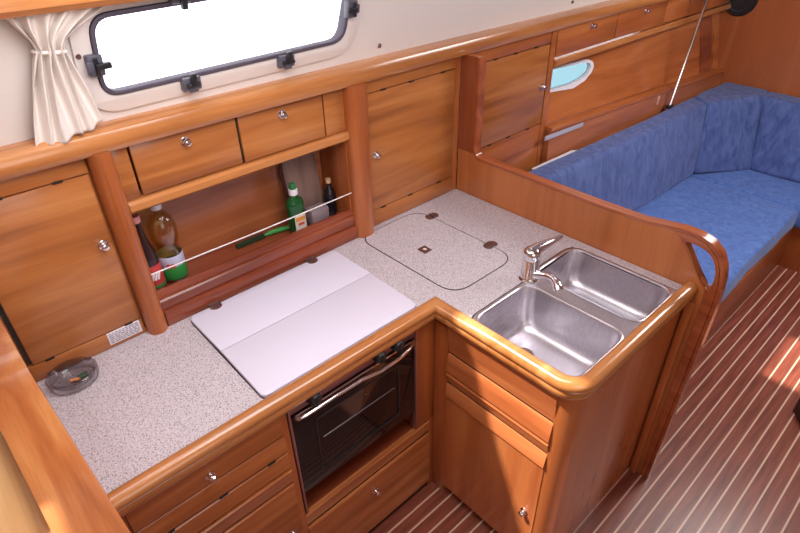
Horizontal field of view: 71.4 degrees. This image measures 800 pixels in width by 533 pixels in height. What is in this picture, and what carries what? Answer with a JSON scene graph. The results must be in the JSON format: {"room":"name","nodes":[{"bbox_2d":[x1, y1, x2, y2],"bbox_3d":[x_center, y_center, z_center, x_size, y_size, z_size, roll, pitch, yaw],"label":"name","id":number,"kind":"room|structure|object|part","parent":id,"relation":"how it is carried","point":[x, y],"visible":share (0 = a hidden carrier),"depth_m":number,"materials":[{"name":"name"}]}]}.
{"room":"ship interior","nodes":[
{"label":"ship interior","id":0,"kind":"room"},
{"bbox_2d":[0,0,606,145],"bbox_3d":[-0.039,-0.921,1.666,5.820,0.630,0.143,-28,42,-34],"label":"wall","id":1,"kind":"structure","parent":0,"point":[397,25],"depth_m":1.76,"materials":[{"name":"white paint"}]},
{"bbox_2d":[6,6,104,145],"bbox_3d":[-0.711,-0.409,1.207,0.230,0.285,0.079,-28,42,-34],"label":"curtain","id":2,"kind":"object","parent":1,"relation":"hanging from","point":[64,107],"visible":0.94,"depth_m":1.19,"materials":[{"name":"beige fabric"}]},
{"bbox_2d":[0,0,146,18],"bbox_3d":[-1.013,-0.369,0.848,2.950,0.080,0.062,-28,42,-34],"label":"trim","id":3,"kind":"structure","parent":1,"relation":"attached to","point":[8,8],"depth_m":1.07,"materials":[{"name":"brown wood"}]},
{"bbox_2d":[68,0,359,110],"bbox_3d":[-0.412,-0.613,1.444,0.818,0.282,0.104,-28,42,-34],"label":"window","id":4,"kind":"structure","parent":1,"relation":"in","point":[91,67],"depth_m":1.40,"materials":[{"name":"white"}]},
{"bbox_3d":[-0.663,-0.448,1.244,0.035,0.038,0.019,-28,42,-34],"label":"clamp lever","id":5,"kind":"part","parent":4,"relation":"part of","materials":[{"name":"black plastic"}]},
{"bbox_3d":[-0.499,-0.612,1.285,0.036,0.035,0.021,-28,42,-34],"label":"clamp lever","id":6,"kind":"part","parent":4,"relation":"part of","materials":[{"name":"black plastic"}]},
{"bbox_3d":[-0.521,-0.470,1.407,0.036,0.035,0.021,-28,42,-34],"label":"clamp lever","id":7,"kind":"part","parent":4,"relation":"part of","materials":[{"name":"black plastic"}]},
{"bbox_3d":[-0.310,-0.586,1.562,0.036,0.035,0.021,-28,42,-34],"label":"clamp lever","id":8,"kind":"part","parent":4,"relation":"part of","materials":[{"name":"black plastic"}]},
{"bbox_3d":[-0.140,-0.745,1.619,0.035,0.038,0.019,-28,42,-34],"label":"clamp lever","id":9,"kind":"part","parent":4,"relation":"part of","materials":[{"name":"black plastic"}]},
{"bbox_2d":[0,0,666,180],"bbox_3d":[-0.030,-0.676,1.854,5.750,0.054,0.081,-28,42,-34],"label":"trim","id":10,"kind":"structure","parent":1,"relation":"attached to","point":[21,158],"depth_m":1.56,"materials":[{"name":"brown wood"}]},
{"bbox_2d":[0,56,664,381],"bbox_3d":[-0.138,-0.134,2.353,5.820,1.500,0.265,-28,42,-34],"label":"wall","id":11,"kind":"structure","parent":0,"point":[2,312],"depth_m":1.67,"materials":[{"name":"brown wood"}]},
{"bbox_2d":[111,89,357,325],"bbox_3d":[-0.500,-0.225,1.742,0.754,0.550,0.202,-28,42,-34],"label":"locker","id":12,"kind":"object","parent":11,"relation":"attached to","point":[219,183],"visible":0.72,"depth_m":1.72,"materials":[{"name":"brown wood"}]},
{"bbox_3d":[-0.696,-0.237,1.407,0.039,0.145,0.014,-28,42,-34],"label":"fixed panel","id":13,"kind":"part","parent":12,"relation":"part of","materials":[{"name":"brown wood"}]},
{"bbox_2d":[132,214,166,289],"bbox_3d":[-0.730,-0.032,1.604,0.061,0.255,0.061,-28,42,-34],"label":"bottle","id":14,"kind":"object","parent":12,"relation":"on","point":[153,261],"visible":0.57,"depth_m":1.59,"materials":[{"name":"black glass"}]},
{"bbox_2d":[150,204,188,280],"bbox_3d":[-0.694,-0.073,1.653,0.081,0.266,0.081,-28,42,-34],"label":"bottle","id":15,"kind":"object","parent":12,"relation":"on","point":[170,255],"visible":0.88,"depth_m":1.68,"materials":[{"name":"plastic"}]},
{"bbox_3d":[-0.569,-0.304,1.501,0.292,0.141,0.016,-28,42,-34],"label":"door","id":16,"kind":"part","parent":12,"relation":"part of","materials":[{"name":"brown wood"}]},
{"bbox_3d":[-0.560,-0.327,1.464,0.026,0.026,0.024,-28,42,-34],"label":"knob","id":17,"kind":"part","parent":12,"relation":"part of","materials":[{"name":"silver metal"}]},
{"bbox_3d":[-0.566,-0.261,1.798,0.748,0.550,0.015,-28,42,-34],"label":"panel","id":18,"kind":"part","parent":12,"relation":"part of","materials":[{"name":"brown wood"}]},
{"bbox_2d":[235,225,289,248],"bbox_3d":[-0.468,-0.107,1.911,0.205,0.022,0.029,-23,40,-29],"label":"kitchen knife","id":19,"kind":"object","parent":12,"relation":"on","point":[258,237],"visible":0.92,"depth_m":1.90,"materials":[{"name":"green plastic"}]},
{"bbox_3d":[-0.508,-0.087,1.889,0.105,0.015,0.018,-28,42,-34],"label":"blade","id":20,"kind":"part","parent":19,"relation":"part of","materials":[{"name":"green plastic"}]},
{"bbox_3d":[-0.425,-0.126,1.934,0.100,0.018,0.017,-20,38,-25],"label":"handle","id":21,"kind":"part","parent":19,"relation":"part of","materials":[{"name":"green plastic"}]},
{"bbox_3d":[-0.350,-0.421,1.667,0.288,0.141,0.016,-28,42,-34],"label":"door","id":22,"kind":"part","parent":12,"relation":"part of","materials":[{"name":"brown wood"}]},
{"bbox_3d":[-0.341,-0.443,1.629,0.026,0.026,0.024,-28,42,-34],"label":"knob","id":23,"kind":"part","parent":12,"relation":"part of","materials":[{"name":"silver metal"}]},
{"bbox_2d":[286,182,306,233],"bbox_3d":[-0.355,-0.198,1.892,0.065,0.191,0.048,-28,42,-34],"label":"bottle","id":24,"kind":"object","parent":12,"relation":"on","point":[294,203],"visible":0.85,"depth_m":1.88,"materials":[{"name":"green glass"}]},
{"bbox_2d":[296,215,304,222],"bbox_3d":[-0.339,-0.162,1.896,0.038,0.016,0.001,-28,42,-34],"label":"print","id":25,"kind":"object","parent":24,"relation":"on","point":[301,218],"depth_m":1.90,"materials":[{"name":"orange paper"}]},
{"bbox_2d":[279,152,323,210],"bbox_3d":[-0.342,-0.296,1.946,0.163,0.296,0.064,-28,42,-34],"label":"cutting board","id":26,"kind":"object","parent":12,"relation":"on","point":[302,171],"visible":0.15,"depth_m":1.95,"materials":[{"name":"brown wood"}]},
{"bbox_2d":[305,202,328,224],"bbox_3d":[-0.294,-0.184,1.982,0.074,0.066,0.050,-28,42,-34],"label":"plastic tub","id":27,"kind":"object","parent":12,"relation":"on","point":[320,213],"visible":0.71,"depth_m":1.96,"materials":[{"name":"grey plastic"}]},
{"bbox_2d":[323,177,336,215],"bbox_3d":[-0.255,-0.255,2.019,0.044,0.141,0.044,-28,42,-34],"label":"bottle","id":28,"kind":"object","parent":12,"relation":"on","point":[329,193],"visible":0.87,"depth_m":2.00,"materials":[{"name":"black glass"}]},
{"bbox_3d":[-0.213,-0.495,1.771,0.076,0.145,0.014,-28,42,-34],"label":"fixed panel","id":29,"kind":"part","parent":12,"relation":"part of","materials":[{"name":"brown wood"}]},
{"bbox_3d":[-0.233,-0.395,1.935,0.006,0.495,0.160,-28,42,-34],"label":"panel","id":30,"kind":"part","parent":12,"relation":"part of","materials":[{"name":"brown wood"}]},
{"bbox_2d":[367,57,460,225],"bbox_3d":[-0.015,-0.509,2.145,0.472,0.550,0.268,-28,42,-34],"label":"upper cabinet","id":31,"kind":"object","parent":11,"relation":"attached to","point":[413,115],"visible":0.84,"depth_m":2.06,"materials":[{"name":"brown wood"}]},
{"bbox_3d":[-0.079,-0.390,1.953,0.026,0.026,0.024,-28,42,-34],"label":"knob","id":32,"kind":"part","parent":31,"relation":"part of","materials":[{"name":"silver metal"}]},
{"bbox_2d":[472,30,557,171],"bbox_3d":[0.404,-0.647,2.515,0.573,0.749,0.268,-28,42,-34],"label":"locker","id":33,"kind":"object","parent":11,"relation":"attached to","point":[518,77],"visible":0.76,"depth_m":2.40,"materials":[{"name":"brown wood"}]},
{"bbox_3d":[0.455,-0.716,2.361,0.524,0.352,0.016,-28,42,-34],"label":"door","id":34,"kind":"part","parent":33,"relation":"part of","materials":[{"name":"brown wood"}]},
{"bbox_3d":[0.641,-0.799,2.480,0.026,0.026,0.024,-28,42,-34],"label":"knob","id":35,"kind":"part","parent":33,"relation":"part of","materials":[{"name":"silver metal"}]},
{"bbox_2d":[370,265,799,532],"bbox_3d":[1.192,0.881,2.192,6.800,0.050,3.600,-28,42,-34],"label":"floor","id":36,"kind":"structure","parent":0,"point":[728,461],"depth_m":2.28,"materials":[{"name":"brown wood"}]},
{"bbox_2d":[0,431,50,532],"bbox_3d":[-0.715,1.123,0.981,0.767,0.978,1.500,-28,42,-34],"label":"table","id":37,"kind":"object","parent":36,"relation":"on","point":[20,512],"visible":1,"depth_m":1.09,"materials":[{"name":"brown wood"}]},
{"bbox_2d":[0,318,130,532],"bbox_3d":[-0.353,0.821,0.995,1.774,1.449,0.101,29,44,36],"label":"wall","id":38,"kind":"structure","parent":36,"relation":"on","point":[68,494],"depth_m":1.11,"materials":[{"name":"brown wood"}]},
{"bbox_2d":[0,159,146,381],"bbox_3d":[-0.940,-0.015,1.447,0.335,0.550,0.268,-28,42,-34],"label":"upper cabinet","id":39,"kind":"object","parent":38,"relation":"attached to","point":[66,294],"visible":0.94,"depth_m":1.39,"materials":[{"name":"brown wood"}]},
{"bbox_3d":[-0.757,-0.052,1.427,0.026,0.026,0.024,-28,42,-34],"label":"knob","id":40,"kind":"part","parent":39,"relation":"part of","materials":[{"name":"silver metal"}]},
{"bbox_2d":[122,414,308,532],"bbox_3d":[-0.603,0.706,1.695,0.428,0.865,0.518,-28,42,-34],"label":"base cabinet","id":41,"kind":"object","parent":36,"relation":"on","point":[253,486],"visible":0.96,"depth_m":1.43,"materials":[{"name":"brown wood"}]},
{"bbox_3d":[-0.449,0.507,1.333,0.026,0.026,0.024,-28,42,-34],"label":"knob","id":42,"kind":"part","parent":41,"relation":"part of","materials":[{"name":"silver metal"}]},
{"bbox_3d":[-0.455,0.606,1.424,0.395,0.063,0.019,-28,42,-34],"label":"drawer","id":43,"kind":"part","parent":41,"relation":"part of","materials":[{"name":"brown wood"}]},
{"bbox_3d":[-0.449,0.902,1.625,0.395,0.503,0.018,-28,42,-34],"label":"door","id":44,"kind":"part","parent":41,"relation":"part of","materials":[{"name":"brown wood"}]},
{"bbox_2d":[286,331,416,513],"bbox_3d":[-0.253,0.384,1.820,0.470,0.484,0.500,-28,42,-34],"label":"oven","id":45,"kind":"object","parent":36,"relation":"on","point":[331,427],"visible":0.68,"depth_m":1.66,"materials":[{"name":"black glass"}]},
{"bbox_3d":[-0.227,0.350,1.478,0.042,0.042,0.033,-28,42,-34],"label":"control knob","id":46,"kind":"part","parent":45,"relation":"part of","materials":[{"name":"black plastic"}]},
{"bbox_3d":[-0.130,0.280,1.585,0.454,0.052,0.022,-28,42,-34],"label":"control panel","id":47,"kind":"part","parent":45,"relation":"part of","materials":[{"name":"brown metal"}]},
{"bbox_3d":[-0.108,0.317,1.576,0.441,0.034,0.055,-28,42,-34],"label":"handle","id":48,"kind":"part","parent":45,"relation":"part of","materials":[{"name":"silver metal"}]},
{"bbox_3d":[-0.058,0.260,1.605,0.042,0.042,0.033,-28,42,-34],"label":"control knob","id":49,"kind":"part","parent":45,"relation":"part of","materials":[{"name":"black plastic"}]},
{"bbox_3d":[-0.007,0.232,1.644,0.042,0.042,0.033,-28,42,-34],"label":"control knob","id":50,"kind":"part","parent":45,"relation":"part of","materials":[{"name":"black plastic"}]},
{"bbox_2d":[305,419,429,532],"bbox_3d":[-0.238,0.724,2.092,0.534,0.376,0.498,-28,42,-34],"label":"drawer unit","id":51,"kind":"object","parent":36,"relation":"on","point":[363,492],"visible":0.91,"depth_m":1.92,"materials":[{"name":"brown wood"}]},
{"bbox_3d":[-0.078,0.778,1.917,0.026,0.026,0.024,-28,42,-34],"label":"knob","id":52,"kind":"part","parent":51,"relation":"part of","materials":[{"name":"silver metal"}]},
{"bbox_2d":[405,319,435,483],"bbox_3d":[-0.008,0.451,2.052,0.094,0.865,0.300,-28,42,-34],"label":"post","id":53,"kind":"object","parent":36,"relation":"on","point":[426,334],"visible":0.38,"depth_m":1.86,"materials":[{"name":"brown wood"}]},
{"bbox_2d":[432,310,681,532],"bbox_3d":[0.342,0.390,2.142,0.648,0.852,0.996,-28,42,-34],"label":"base cabinet","id":54,"kind":"object","parent":36,"relation":"on","point":[524,457],"visible":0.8,"depth_m":1.77,"materials":[{"name":"brown wood"}]},
{"bbox_2d":[37,189,697,516],"bbox_3d":[-0.017,0.203,1.605,1.632,0.072,1.020,-28,42,-34],"label":"countertop","id":55,"kind":"structure","parent":54,"relation":"on","point":[150,411],"depth_m":1.50,"materials":[{"name":"laminate"}]},
{"bbox_2d":[84,151,167,334],"bbox_3d":[-0.717,-0.046,1.483,0.056,0.552,0.060,-28,42,-34],"label":"pillar","id":56,"kind":"structure","parent":55,"relation":"on","point":[101,167],"depth_m":1.44,"materials":[{"name":"brown wood"}]},
{"bbox_2d":[191,251,415,398],"bbox_3d":[-0.297,0.130,1.685,0.546,0.019,0.468,-28,42,-34],"label":"stove cover","id":57,"kind":"object","parent":55,"relation":"on","point":[276,331],"visible":0.94,"depth_m":1.64,"materials":[{"name":"white laminate"}]},
{"bbox_3d":[-0.364,0.091,1.750,0.539,0.012,0.201,-28,42,-34],"label":"panel","id":58,"kind":"part","parent":57,"relation":"part of","materials":[{"name":"white laminate"}]},
{"bbox_2d":[342,82,373,237],"bbox_3d":[-0.139,-0.353,1.917,0.084,0.552,0.064,-28,42,-34],"label":"pillar","id":59,"kind":"structure","parent":55,"relation":"on","point":[355,101],"depth_m":1.87,"materials":[{"name":"brown wood"}]},
{"bbox_3d":[0.130,0.249,1.533,1.681,0.072,0.474,-10,35,-13],"label":"edge rail","id":60,"kind":"part","parent":55,"relation":"part of","materials":[{"name":"brown wood"}]},
{"bbox_3d":[0.122,-0.067,1.977,0.303,0.002,0.478,-28,42,-34],"label":"icebox lid","id":61,"kind":"part","parent":55,"relation":"part of","materials":[{"name":"stone"}]},
{"bbox_2d":[518,234,563,291],"bbox_3d":[0.485,-0.010,1.769,0.161,0.127,0.169,-28,42,-34],"label":"mixer tap","id":62,"kind":"object","parent":55,"relation":"on","point":[529,274],"visible":1,"depth_m":1.75,"materials":[{"name":"silver metal"}]},
{"bbox_3d":[0.452,-0.066,1.780,0.154,0.046,0.058,-28,42,-34],"label":"lever","id":63,"kind":"part","parent":62,"relation":"part of","materials":[{"name":"silver metal"}]},
{"bbox_3d":[0.458,0.040,1.748,0.033,0.052,0.118,-22,39,-28],"label":"spout","id":64,"kind":"part","parent":62,"relation":"part of","materials":[{"name":"silver metal"}]},
{"bbox_2d":[471,248,676,375],"bbox_3d":[0.526,0.175,1.736,0.585,0.156,0.388,-28,42,-34],"label":"double sink","id":65,"kind":"object","parent":55,"relation":"in","point":[602,301],"visible":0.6,"depth_m":1.77,"materials":[{"name":"metal"}]},
{"bbox_3d":[0.428,0.237,1.647,0.278,0.156,0.357,-28,42,-34],"label":"bowl","id":66,"kind":"part","parent":65,"relation":"part of","materials":[{"name":"metal"}]},
{"bbox_3d":[0.648,0.104,1.819,0.240,0.136,0.376,-28,42,-34],"label":"bowl","id":67,"kind":"part","parent":65,"relation":"part of","materials":[{"name":"metal"}]},
{"bbox_3d":[-0.855,0.285,1.457,0.124,0.038,0.113,-28,42,-34],"label":"ashtray","id":68,"kind":"object","parent":55,"relation":"on","visible":0},
{"bbox_2d":[70,377,79,381],"bbox_3d":[-0.848,0.295,1.454,0.022,0.008,0.008,-13,36,-17],"label":"cigarette","id":69,"kind":"object","parent":68,"relation":"in","point":[77,378],"visible":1,"depth_m":1.45,"materials":[{"name":"orange paper"}]},
{"bbox_2d":[76,371,88,378],"bbox_3d":[-0.838,0.287,1.470,0.026,0.004,0.016,-28,42,-34],"label":"matchbook","id":70,"kind":"object","parent":68,"relation":"in","point":[84,374],"visible":1,"depth_m":1.47,"materials":[{"name":"green cardboard"}]},
{"bbox_3d":[0.300,0.716,1.900,0.017,0.484,0.393,-28,42,-34],"label":"door","id":71,"kind":"part","parent":54,"relation":"part of","materials":[{"name":"brown wood"}]},
{"bbox_3d":[0.290,0.385,1.673,0.023,0.074,0.393,-28,42,-34],"label":"drawer","id":72,"kind":"part","parent":54,"relation":"part of","materials":[{"name":"brown wood"}]},
{"bbox_3d":[0.289,0.303,1.617,0.023,0.110,0.393,-28,42,-34],"label":"drawer","id":73,"kind":"part","parent":54,"relation":"part of","materials":[{"name":"brown wood"}]},
{"bbox_3d":[0.393,0.794,1.796,0.024,0.026,0.026,-28,42,-34],"label":"knob","id":74,"kind":"part","parent":54,"relation":"part of","materials":[{"name":"silver metal"}]},
{"bbox_3d":[0.672,0.574,1.858,0.622,0.852,0.052,-28,42,-34],"label":"panel","id":75,"kind":"part","parent":54,"relation":"part of","materials":[{"name":"brown wood"}]},
{"bbox_2d":[457,54,728,478],"bbox_3d":[0.614,0.029,2.133,0.049,1.449,1.082,-28,42,-34],"label":"divider panel","id":76,"kind":"object","parent":36,"relation":"on","point":[664,248],"visible":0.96,"depth_m":1.95,"materials":[{"name":"brown wood"}]},
{"bbox_3d":[0.909,0.351,1.982,0.030,1.070,0.210,-28,42,-34],"label":"post","id":77,"kind":"part","parent":76,"relation":"part of","materials":[{"name":"brown wood"}]},
{"bbox_2d":[703,227,799,345],"bbox_3d":[1.905,0.215,2.853,2.478,0.285,1.980,-28,42,-34],"label":"settee base","id":78,"kind":"object","parent":36,"relation":"on","point":[786,253],"visible":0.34,"depth_m":3.10,"materials":[{"name":"brown wood"}]},
{"bbox_2d":[633,176,797,303],"bbox_3d":[1.302,-0.069,2.917,1.893,0.148,0.843,-28,42,-34],"label":"seat cushion","id":79,"kind":"object","parent":78,"relation":"on","point":[747,226],"visible":0.34,"depth_m":3.08,"materials":[{"name":"blue fabric"}]},
{"bbox_2d":[529,98,705,209],"bbox_3d":[1.126,-0.461,2.992,2.016,0.444,0.208,-27,42,-33],"label":"cushion","id":80,"kind":"object","parent":79,"relation":"on","point":[628,168],"visible":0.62,"depth_m":3.04,"materials":[{"name":"blue fabric"}]},
{"bbox_2d":[532,150,576,169],"bbox_3d":[0.775,-0.507,2.693,0.370,0.004,0.095,-28,42,-34],"label":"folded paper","id":81,"kind":"object","parent":80,"relation":"on","point":[571,151],"visible":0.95,"depth_m":2.72,"materials":[{"name":"white paper"}]},
{"bbox_2d":[666,0,707,108],"bbox_3d":[1.641,-1.255,3.139,0.203,0.695,0.026,-28,42,-34],"label":"support strut","id":82,"kind":"object","parent":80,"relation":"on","point":[670,105],"visible":1,"depth_m":3.17,"materials":[{"name":"silver metal"}]},
{"bbox_2d":[689,169,799,228],"bbox_3d":[2.616,-0.317,3.237,0.596,0.148,1.925,-28,42,-34],"label":"seat cushion","id":83,"kind":"object","parent":78,"relation":"on","point":[778,190],"visible":0.19,"depth_m":3.40,"materials":[{"name":"blue fabric"}]},
{"bbox_2d":[694,82,767,172],"bbox_3d":[2.088,-0.871,3.568,0.579,0.445,0.398,-28,42,-34],"label":"cushion","id":84,"kind":"object","parent":83,"relation":"on","point":[732,114],"visible":0.64,"depth_m":3.48,"materials":[{"name":"blue fabric"}]},
{"bbox_2d":[749,92,799,182],"bbox_3d":[2.821,-0.561,3.086,0.279,0.438,1.659,-28,42,-34],"label":"cushion","id":85,"kind":"object","parent":83,"relation":"on","point":[776,149],"visible":0.99,"depth_m":3.43,"materials":[{"name":"blue fabric"}]},
{"bbox_2d":[793,398,799,422],"bbox_3d":[2.345,0.350,2.260,1.015,0.710,0.845,-28,42,-34],"label":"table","id":86,"kind":"object","parent":36,"relation":"on","point":[796,410],"visible":1,"depth_m":2.44,"materials":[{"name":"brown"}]},
{"bbox_2d":[546,12,719,122],"bbox_3d":[1.363,-1.140,3.142,1.918,0.374,0.112,-27,42,-32],"label":"wall","id":87,"kind":"structure","parent":0,"point":[654,61],"depth_m":3.08,"materials":[{"name":"brown wood"}]},
{"bbox_2d":[550,59,593,91],"bbox_3d":[0.811,-0.930,2.724,0.454,0.122,0.052,-26,41,-32],"label":"window","id":88,"kind":"structure","parent":87,"relation":"in","point":[570,75],"depth_m":2.75,"materials":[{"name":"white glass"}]},
{"bbox_2d":[541,68,724,163],"bbox_3d":[1.405,-0.848,3.239,1.956,0.395,0.057,-27,42,-32],"label":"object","id":89,"kind":"object","parent":87,"relation":"attached to","point":[602,122],"depth_m":3.00,"materials":[{"name":"brown wood"}]},
{"bbox_3d":[0.799,-0.657,2.704,0.325,0.034,0.008,-28,42,-34],"label":"vent strip","id":90,"kind":"part","parent":89,"relation":"part of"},
{"bbox_3d":[1.418,-0.978,3.173,1.906,0.105,0.050,-27,42,-32],"label":"ledge trim","id":91,"kind":"part","parent":89,"relation":"part of","materials":[{"name":"brown wood"}]},
{"bbox_2d":[553,0,730,66],"bbox_3d":[1.325,-1.369,3.028,1.915,0.163,0.228,-28,42,-34],"label":"locker","id":92,"kind":"object","parent":87,"relation":"attached to","point":[583,40],"visible":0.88,"depth_m":2.78,"materials":[{"name":"brown wood"}]},
{"bbox_3d":[0.865,-1.077,2.578,0.498,0.122,0.016,-28,42,-34],"label":"door","id":93,"kind":"part","parent":92,"relation":"part of","materials":[{"name":"brown wood"}]},
{"bbox_3d":[0.894,-1.105,2.559,0.029,0.029,0.024,-28,42,-34],"label":"knob","id":94,"kind":"part","parent":92,"relation":"part of","materials":[{"name":"silver metal"}]},
{"bbox_3d":[1.238,-1.276,2.859,0.504,0.122,0.016,-28,42,-34],"label":"door","id":95,"kind":"part","parent":92,"relation":"part of","materials":[{"name":"brown wood"}]},
{"bbox_3d":[1.616,-1.477,3.144,0.514,0.122,0.016,-28,42,-34],"label":"door","id":96,"kind":"part","parent":92,"relation":"part of","materials":[{"name":"brown wood"}]},
{"bbox_3d":[1.943,-1.652,3.391,0.364,0.122,0.016,-28,42,-34],"label":"door","id":97,"kind":"part","parent":92,"relation":"part of","materials":[{"name":"brown wood"}]},
{"bbox_2d":[699,15,711,73],"bbox_3d":[1.944,-1.431,3.540,0.150,0.360,0.103,-28,42,-34],"label":"trim","id":98,"kind":"structure","parent":87,"relation":"attached to","point":[706,22],"depth_m":3.54,"materials":[{"name":"brown wood"}]},
{"bbox_2d":[711,13,716,68],"bbox_3d":[2.033,-1.474,3.600,0.040,0.360,0.106,-28,42,-34],"label":"trim","id":99,"kind":"structure","parent":87,"relation":"attached to","point":[714,28],"depth_m":3.60,"materials":[{"name":"brown wood"}]},
{"bbox_2d":[667,0,799,97],"bbox_3d":[3.051,-0.897,2.838,0.040,2.100,3.300,-28,42,-34],"label":"wall","id":100,"kind":"structure","parent":0,"point":[759,48],"depth_m":3.49,"materials":[{"name":"brown wood"}]},
{"bbox_2d":[726,0,757,15],"bbox_3d":[2.125,-1.666,3.470,0.018,0.196,0.196,-28,42,-34],"label":"loudspeaker","id":101,"kind":"object","parent":100,"relation":"attached to","point":[738,7],"visible":0.91,"depth_m":3.48,"materials":[{"name":"black plastic"}]}
]}

